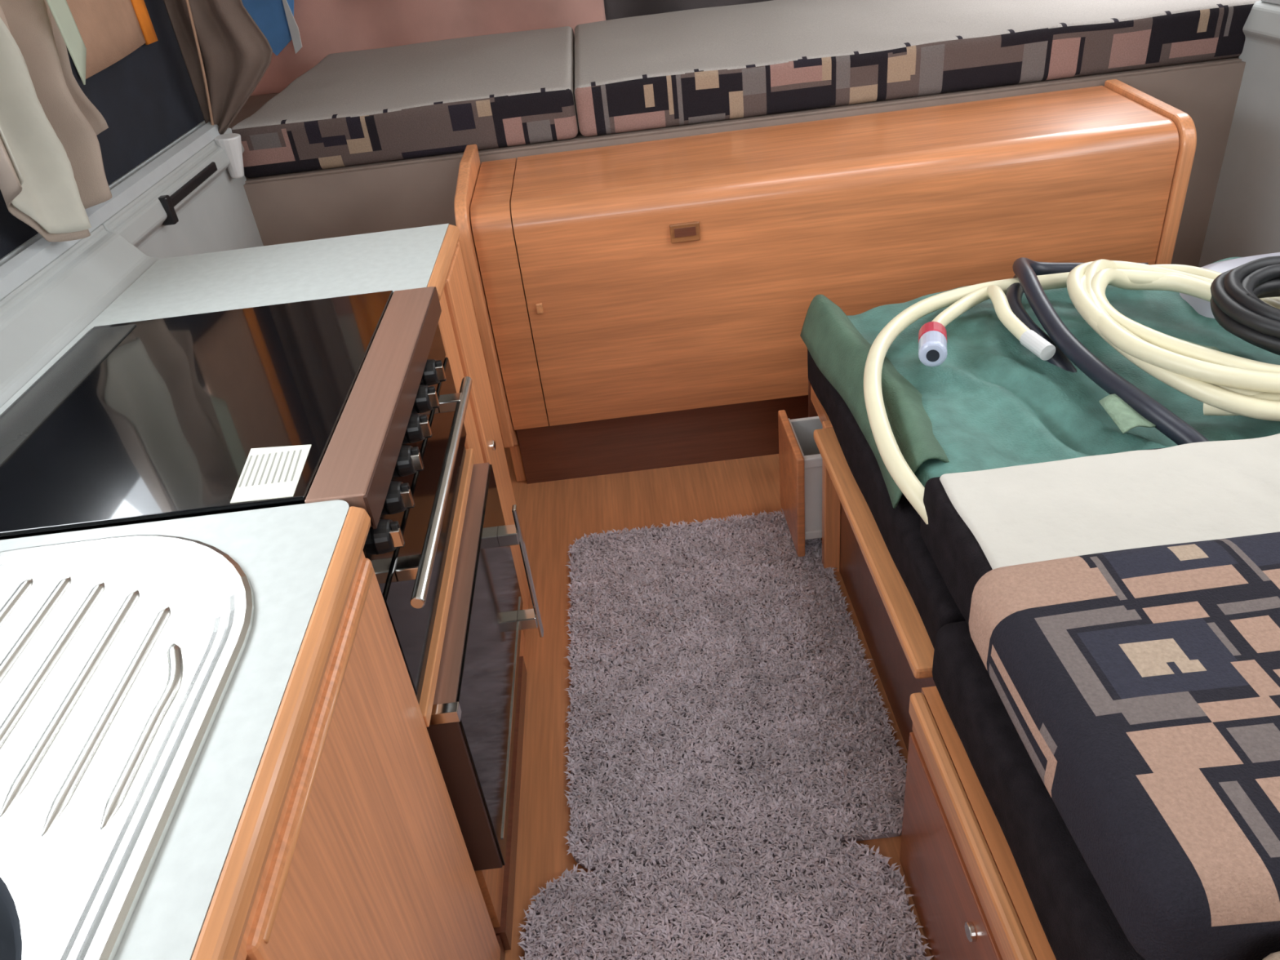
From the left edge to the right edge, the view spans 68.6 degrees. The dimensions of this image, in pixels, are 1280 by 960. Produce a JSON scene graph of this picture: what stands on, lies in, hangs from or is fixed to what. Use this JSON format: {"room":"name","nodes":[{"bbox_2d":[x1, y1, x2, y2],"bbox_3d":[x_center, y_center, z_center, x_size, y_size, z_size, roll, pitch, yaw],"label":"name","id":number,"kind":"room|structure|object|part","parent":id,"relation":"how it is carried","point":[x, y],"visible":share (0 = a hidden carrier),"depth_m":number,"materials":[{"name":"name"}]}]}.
{"room":"camper van interior","nodes":[
{"label":"camper van interior","id":0,"kind":"room"},
{"bbox_2d":[0,224,159,408],"bbox_3d":[-0.881,0.843,0.637,0.160,0.965,3.450,-7,33,0],"label":"wall","id":1,"kind":"structure","parent":0,"point":[42,315],"depth_m":1.58,"materials":[{"name":"white plastic"}]},
{"bbox_2d":[0,120,220,299],"bbox_3d":[-0.997,0.220,0.695,0.067,0.031,4.240,-7,33,0],"label":"window sill","id":2,"kind":"structure","parent":1,"relation":"attached to","point":[16,267],"depth_m":1.90,"materials":[{"name":"white plastic"}]},
{"bbox_2d":[0,0,204,258],"bbox_3d":[-1.078,-0.236,0.392,0.010,1.095,4.240,-7,33,0],"label":"window","id":3,"kind":"structure","parent":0,"point":[147,100],"depth_m":2.12,"materials":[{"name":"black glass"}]},
{"bbox_2d":[0,0,111,241],"bbox_3d":[-1.061,-0.865,1.484,0.096,0.932,0.452,-7,33,0],"label":"window curtain","id":4,"kind":"object","parent":3,"relation":"hanging from","point":[52,171],"visible":1,"depth_m":1.61,"materials":[{"name":"beige fabric"}]},
{"bbox_2d":[66,0,158,79],"bbox_3d":[-1.161,-1.182,1.880,0.014,0.640,0.400,-7,33,0],"label":"pocket","id":5,"kind":"object","parent":3,"relation":"attached to","point":[109,30],"visible":0.88,"depth_m":1.99,"materials":[{"name":"beige fabric"}]},
{"bbox_2d":[163,0,272,134],"bbox_3d":[-1.061,-1.332,2.153,0.225,1.051,0.048,-7,33,0],"label":"drape","id":6,"kind":"object","parent":3,"relation":"hanging from","point":[226,55],"visible":0.89,"depth_m":2.33,"materials":[{"name":"brown fabric"}]},
{"bbox_3d":[-1.094,-1.024,2.332,0.061,0.351,0.011,-1,34,9],"label":"seam cord","id":7,"kind":"part","parent":6,"relation":"part of","materials":[{"name":"beige fabric"}]},
{"bbox_2d":[101,127,263,258],"bbox_3d":[-1.040,-0.314,2.418,0.094,0.965,0.810,-7,33,0],"label":"wall","id":8,"kind":"structure","parent":0,"point":[217,215],"depth_m":2.22,"materials":[{"name":"white plastic"}]},
{"bbox_2d":[157,161,217,225],"bbox_3d":[-1.041,-0.674,2.175,0.030,0.060,0.345,-7,33,0],"label":"clip","id":9,"kind":"object","parent":8,"relation":"attached to","point":[168,202],"visible":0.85,"depth_m":2.10,"materials":[{"name":"black plastic"}]},
{"bbox_2d":[213,133,244,177],"bbox_3d":[-1.051,-0.837,2.424,0.066,0.105,0.067,-7,33,0],"label":"bracket","id":10,"kind":"object","parent":8,"relation":"attached to","point":[231,143],"visible":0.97,"depth_m":2.40,"materials":[{"name":"white plastic"}]},
{"bbox_2d":[250,0,772,96],"bbox_3d":[-0.068,-2.167,3.364,3.571,1.201,0.108,-7,33,0],"label":"wall","id":11,"kind":"structure","parent":0,"point":[326,27],"depth_m":3.59,"materials":[{"name":"pink paint"}]},
{"bbox_2d":[241,0,302,55],"bbox_3d":[-1.403,-1.841,3.429,0.280,0.535,0.018,-7,33,0],"label":"window","id":12,"kind":"structure","parent":11,"relation":"in","point":[275,19],"depth_m":3.51,"materials":[{"name":"glass"}]},
{"bbox_2d":[503,447,932,959],"bbox_3d":[0.487,0.874,1.238,2.860,0.030,4.260,-7,33,0],"label":"floor","id":13,"kind":"structure","parent":0,"point":[552,514],"depth_m":2.31,"materials":[{"name":"wood"}]},
{"bbox_2d":[0,286,543,950],"bbox_3d":[-0.521,0.257,1.518,0.641,0.896,0.660,-7,33,0],"label":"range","id":14,"kind":"object","parent":13,"relation":"on","point":[354,399],"visible":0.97,"depth_m":1.29,"materials":[{"name":"black glass"}]},
{"bbox_3d":[-0.637,-0.116,1.296,0.499,0.006,0.608,-7,33,0],"label":"glass lid","id":15,"kind":"part","parent":14,"relation":"part of","materials":[{"name":"black glass"}]},
{"bbox_3d":[-0.353,-0.137,1.297,0.068,0.027,0.616,-7,33,0],"label":"trim","id":16,"kind":"part","parent":14,"relation":"part of","materials":[{"name":"brown metal"}]},
{"bbox_3d":[-0.293,0.064,1.080,0.020,0.041,0.041,-7,33,0],"label":"knob","id":17,"kind":"part","parent":14,"relation":"part of","materials":[{"name":"black plastic"}]},
{"bbox_3d":[-0.298,0.021,1.147,0.020,0.041,0.041,-7,33,0],"label":"knob","id":18,"kind":"part","parent":14,"relation":"part of","materials":[{"name":"black plastic"}]},
{"bbox_3d":[-0.318,-0.132,1.300,0.004,0.043,0.620,-7,33,0],"label":"trim","id":19,"kind":"part","parent":14,"relation":"part of","materials":[{"name":"brown metal"}]},
{"bbox_3d":[-0.324,-0.070,1.315,0.015,0.078,0.642,-7,33,0],"label":"control panel","id":20,"kind":"part","parent":14,"relation":"part of","materials":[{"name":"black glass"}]},
{"bbox_3d":[-0.303,-0.026,1.218,0.020,0.041,0.041,-7,33,0],"label":"knob","id":21,"kind":"part","parent":14,"relation":"part of","materials":[{"name":"black plastic"}]},
{"bbox_3d":[-0.308,-0.072,1.289,0.020,0.041,0.041,-7,33,0],"label":"knob","id":22,"kind":"part","parent":14,"relation":"part of","materials":[{"name":"black plastic"}]},
{"bbox_3d":[-0.313,-0.118,1.360,0.020,0.041,0.041,-7,33,0],"label":"knob","id":23,"kind":"part","parent":14,"relation":"part of","materials":[{"name":"black plastic"}]},
{"bbox_3d":[-0.310,0.029,1.381,0.018,0.157,0.642,-7,33,0],"label":"grill door","id":24,"kind":"part","parent":14,"relation":"part of","materials":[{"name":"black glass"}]},
{"bbox_3d":[-0.318,-0.165,1.431,0.020,0.041,0.041,-7,33,0],"label":"knob","id":25,"kind":"part","parent":14,"relation":"part of","materials":[{"name":"black plastic"}]},
{"bbox_3d":[-0.270,-0.012,1.309,0.017,0.027,0.575,-7,33,0],"label":"bar handle","id":26,"kind":"part","parent":14,"relation":"part of","materials":[{"name":"silver metal"}]},
{"bbox_3d":[-0.267,0.279,1.572,0.050,0.339,0.612,-7,33,0],"label":"oven door","id":27,"kind":"part","parent":14,"relation":"part of","materials":[{"name":"black glass"}]},
{"bbox_3d":[-0.240,0.276,1.572,0.004,0.338,0.604,-7,33,0],"label":"door glass","id":28,"kind":"part","parent":14,"relation":"part of","materials":[{"name":"black glass"}]},
{"bbox_3d":[-0.224,0.388,1.649,0.003,0.004,0.560,-7,33,0],"label":"glass trim","id":29,"kind":"part","parent":14,"relation":"part of","materials":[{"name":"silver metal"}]},
{"bbox_3d":[-0.210,0.177,1.769,0.008,0.310,0.020,-7,33,0],"label":"upright handle","id":30,"kind":"part","parent":14,"relation":"part of","materials":[{"name":"silver metal"}]},
{"bbox_2d":[235,550,505,959],"bbox_3d":[-0.495,0.839,0.668,0.576,0.858,1.462,-7,33,0],"label":"base cabinet","id":31,"kind":"object","parent":13,"relation":"on","point":[368,859],"visible":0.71,"depth_m":0.94,"materials":[{"name":"brown wood"}]},
{"bbox_2d":[0,223,459,959],"bbox_3d":[-0.575,0.206,0.828,0.592,0.030,2.428,-7,33,0],"label":"countertop","id":32,"kind":"structure","parent":31,"relation":"on","point":[300,562],"depth_m":0.89,"materials":[{"name":"laminate"}]},
{"bbox_2d":[0,534,254,959],"bbox_3d":[-0.581,0.355,0.696,0.496,0.144,0.845,-7,33,0],"label":"sink drainer","id":33,"kind":"object","parent":32,"relation":"in","point":[120,656],"visible":1,"depth_m":0.79,"materials":[{"name":"white enamel"},{"name":"dark grey enamel"},{"name":"black plastic"}]},
{"bbox_3d":[-0.568,0.434,0.578,0.398,0.139,0.398,-7,33,0],"label":"bowl","id":34,"kind":"part","parent":33,"relation":"part of","materials":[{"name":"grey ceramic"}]},
{"bbox_3d":[-0.268,0.469,0.427,0.015,0.025,1.434,-7,33,0],"label":"rail","id":35,"kind":"part","parent":31,"relation":"part of","materials":[{"name":"brown wood"}]},
{"bbox_2d":[438,241,529,657],"bbox_3d":[-0.583,0.007,1.945,0.582,0.857,0.330,-7,33,0],"label":"base cabinet","id":36,"kind":"object","parent":13,"relation":"on","point":[457,322],"visible":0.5,"depth_m":1.84,"materials":[{"name":"brown wood"}]},
{"bbox_3d":[-0.596,-0.078,2.075,0.574,0.857,0.019,-7,33,0],"label":"panel","id":37,"kind":"part","parent":36,"relation":"part of","materials":[{"name":"brown wood"}]},
{"bbox_2d":[516,835,933,959],"bbox_3d":[0.135,0.832,1.321,0.650,0.021,0.720,-7,33,0],"label":"shaggy rug","id":38,"kind":"object","parent":13,"relation":"on","point":[833,900],"visible":1,"depth_m":1.52,"materials":[{"name":"grey carpet"}]},
{"bbox_2d":[562,508,906,871],"bbox_3d":[0.158,0.373,2.010,0.651,0.021,0.991,-7,33,0],"label":"shaggy rug","id":39,"kind":"object","parent":13,"relation":"on","point":[723,695],"visible":0.98,"depth_m":1.89,"materials":[{"name":"grey carpet"}]},
{"bbox_2d":[454,79,1196,484],"bbox_3d":[0.460,-0.525,2.550,1.744,0.860,0.453,-7,33,0],"label":"wooden cabinet","id":40,"kind":"object","parent":13,"relation":"on","point":[670,286],"visible":0.88,"depth_m":2.31,"materials":[{"name":"brown wood"}]},
{"bbox_3d":[-0.391,-0.418,2.549,0.029,0.860,0.435,-7,33,0],"label":"panel","id":41,"kind":"part","parent":40,"relation":"part of","materials":[{"name":"brown wood"}]},
{"bbox_3d":[-0.336,-0.502,2.527,0.094,0.611,0.422,-7,33,0],"label":"fixed panel","id":42,"kind":"part","parent":40,"relation":"part of","materials":[{"name":"brown wood"}]},
{"bbox_3d":[1.310,-0.613,2.553,0.034,0.826,0.417,-7,33,0],"label":"panel","id":43,"kind":"part","parent":40,"relation":"part of","materials":[{"name":"brown wood"}]},
{"bbox_2d":[777,379,935,751],"bbox_3d":[1.057,0.072,1.951,1.387,0.402,1.090,-7,33,0],"label":"bench","id":44,"kind":"object","parent":13,"relation":"on","point":[821,497],"visible":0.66,"depth_m":1.93,"materials":[{"name":"brown wood"}]},
{"bbox_3d":[0.362,0.006,2.242,0.018,0.275,0.230,-7,33,0],"label":"drawer","id":45,"kind":"part","parent":44,"relation":"part of","materials":[{"name":"brown wood"}]},
{"bbox_3d":[0.371,-0.013,2.231,0.005,0.212,0.170,-7,33,0],"label":"drawer","id":46,"kind":"part","parent":44,"relation":"part of","materials":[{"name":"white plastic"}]},
{"bbox_3d":[0.463,-0.067,2.312,0.199,0.210,0.012,-7,33,0],"label":"drawer","id":47,"kind":"part","parent":44,"relation":"part of","materials":[{"name":"white plastic"}]},
{"bbox_3d":[0.474,0.032,2.159,0.199,0.210,0.012,-7,33,0],"label":"drawer","id":48,"kind":"part","parent":44,"relation":"part of","materials":[{"name":"white plastic"}]},
{"bbox_3d":[0.431,0.045,2.110,0.037,0.402,0.028,-7,33,0],"label":"post","id":49,"kind":"part","parent":44,"relation":"part of","materials":[{"name":"brown wood"}]},
{"bbox_3d":[0.420,0.092,1.695,0.062,0.024,0.715,-7,33,0],"label":"rail","id":50,"kind":"part","parent":44,"relation":"part of","materials":[{"name":"brown wood"}]},
{"bbox_2d":[807,348,965,648],"bbox_3d":[1.046,-0.097,1.728,1.296,0.120,0.934,-7,33,0],"label":"seat cushion","id":51,"kind":"object","parent":44,"relation":"on","point":[899,527],"visible":0.19,"depth_m":1.54,"materials":[{"name":"black fabric"}]},
{"bbox_2d":[800,257,1279,508],"bbox_3d":[0.892,-0.225,1.738,1.055,0.117,0.788,-7,33,0],"label":"blanket","id":52,"kind":"object","parent":51,"relation":"on","point":[993,402],"visible":0.57,"depth_m":1.67,"materials":[{"name":"fabric"}]},
{"bbox_2d":[918,284,1055,367],"bbox_3d":[0.613,-0.299,1.782,0.238,0.058,0.292,-7,33,0],"label":"hose","id":53,"kind":"object","parent":52,"relation":"on","point":[932,335],"visible":1,"depth_m":1.72,"materials":[{"name":"plastic"}]},
{"bbox_2d":[863,255,1279,524],"bbox_3d":[0.804,-0.218,1.597,0.874,0.248,0.790,-7,33,0],"label":"hose","id":54,"kind":"object","parent":52,"relation":"on","point":[1226,384],"depth_m":1.54,"materials":[{"name":"plastic"}]},
{"bbox_3d":[1.086,-0.269,1.499,0.301,0.116,0.338,-7,33,0],"label":"black cable coil","id":55,"kind":"part","parent":54,"relation":"part of","materials":[{"name":"black rubber"}]},
{"bbox_2d":[1005,257,1209,444],"bbox_3d":[0.832,-0.232,1.693,0.297,0.140,0.769,2,34,14],"label":"hose","id":56,"kind":"object","parent":52,"relation":"on","point":[1068,348],"visible":0.69,"depth_m":1.66,"materials":[{"name":"plastic"}]},
{"bbox_2d":[1179,252,1279,318],"bbox_3d":[1.363,-0.387,1.865,0.565,0.074,0.284,-7,33,0],"label":"plastic tub","id":57,"kind":"object","parent":52,"relation":"on","point":[1201,306],"visible":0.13,"depth_m":1.90,"materials":[{"name":"white plastic"}]},
{"bbox_2d":[899,685,1056,959],"bbox_3d":[1.148,0.893,0.696,1.383,0.397,1.855,-7,33,0],"label":"bench","id":58,"kind":"object","parent":13,"relation":"on","point":[971,900],"visible":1,"depth_m":1.25,"materials":[{"name":"brown wood"}]},
{"bbox_3d":[0.483,1.010,0.719,0.017,0.315,1.845,-7,33,0],"label":"panel","id":59,"kind":"part","parent":58,"relation":"part of","materials":[{"name":"brown wood"}]},
{"bbox_3d":[0.466,0.862,0.623,0.014,0.034,1.847,-7,33,0],"label":"moulding","id":60,"kind":"part","parent":58,"relation":"part of","materials":[{"name":"brown wood"}]},
{"bbox_2d":[932,621,1145,959],"bbox_3d":[1.117,0.654,0.572,1.316,0.134,1.821,-7,33,0],"label":"seat cushion","id":61,"kind":"object","parent":58,"relation":"on","point":[1075,917],"visible":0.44,"depth_m":1.06,"materials":[{"name":"black fabric"}]},
{"bbox_2d":[920,433,1279,626],"bbox_3d":[1.034,0.364,0.798,1.153,0.128,1.464,-7,33,0],"label":"cushion","id":62,"kind":"object","parent":61,"relation":"on","point":[981,522],"visible":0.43,"depth_m":1.28,"materials":[{"name":"off-white fabric"},{"name":"black fabric"}]},
{"bbox_2d":[968,531,1279,959],"bbox_3d":[0.827,0.189,0.880,0.916,0.118,0.423,-7,33,0],"label":"patterned cushion","id":63,"kind":"object","parent":62,"relation":"on","point":[1140,686],"visible":0.99,"depth_m":0.83,"materials":[{"name":"fabric"}]},
{"bbox_2d":[1262,951,1279,959],"bbox_3d":[0.912,0.491,0.422,0.920,0.100,0.665,-7,33,0],"label":"cushion","id":64,"kind":"object","parent":62,"relation":"on","point":[1274,956],"visible":1,"depth_m":0.68,"materials":[{"name":"fabric"}]},
{"bbox_2d":[243,61,1245,409],"bbox_3d":[0.318,-0.630,2.769,2.720,0.822,0.040,-7,33,0],"label":"wall","id":65,"kind":"structure","parent":0,"point":[420,193],"depth_m":2.57,"materials":[{"name":"beige paint"}]},
{"bbox_2d":[228,56,1241,182],"bbox_3d":[0.032,-1.319,3.143,3.570,0.036,1.410,-7,33,0],"label":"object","id":66,"kind":"structure","parent":65,"relation":"attached to","point":[254,103],"depth_m":2.55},
{"bbox_2d":[231,26,577,177],"bbox_3d":[-0.669,-1.259,3.021,0.927,0.139,1.215,-7,33,0],"label":"seat cushion","id":67,"kind":"object","parent":66,"relation":"on","point":[446,96],"visible":0.94,"depth_m":2.54,"materials":[{"name":"fabric"}]},
{"bbox_2d":[573,0,1261,136],"bbox_3d":[0.718,-1.426,3.011,1.860,0.140,1.215,-7,33,0],"label":"seat cushion","id":68,"kind":"object","parent":66,"relation":"on","point":[691,66],"visible":1,"depth_m":2.52,"materials":[{"name":"fabric"}]},
{"bbox_2d":[1198,0,1279,267],"bbox_3d":[1.813,0.296,0.955,0.084,0.965,4.260,-7,33,0],"label":"wall","id":69,"kind":"structure","parent":0,"point":[1244,220],"depth_m":2.52,"materials":[{"name":"grey plastic"}]},
{"bbox_2d":[1261,0,1279,4],"bbox_3d":[1.775,-0.113,0.674,0.058,0.030,4.240,-7,33,0],"label":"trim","id":70,"kind":"structure","parent":69,"relation":"attached to","point":[1273,2],"depth_m":2.41,"materials":[{"name":"white plastic"}]}
]}

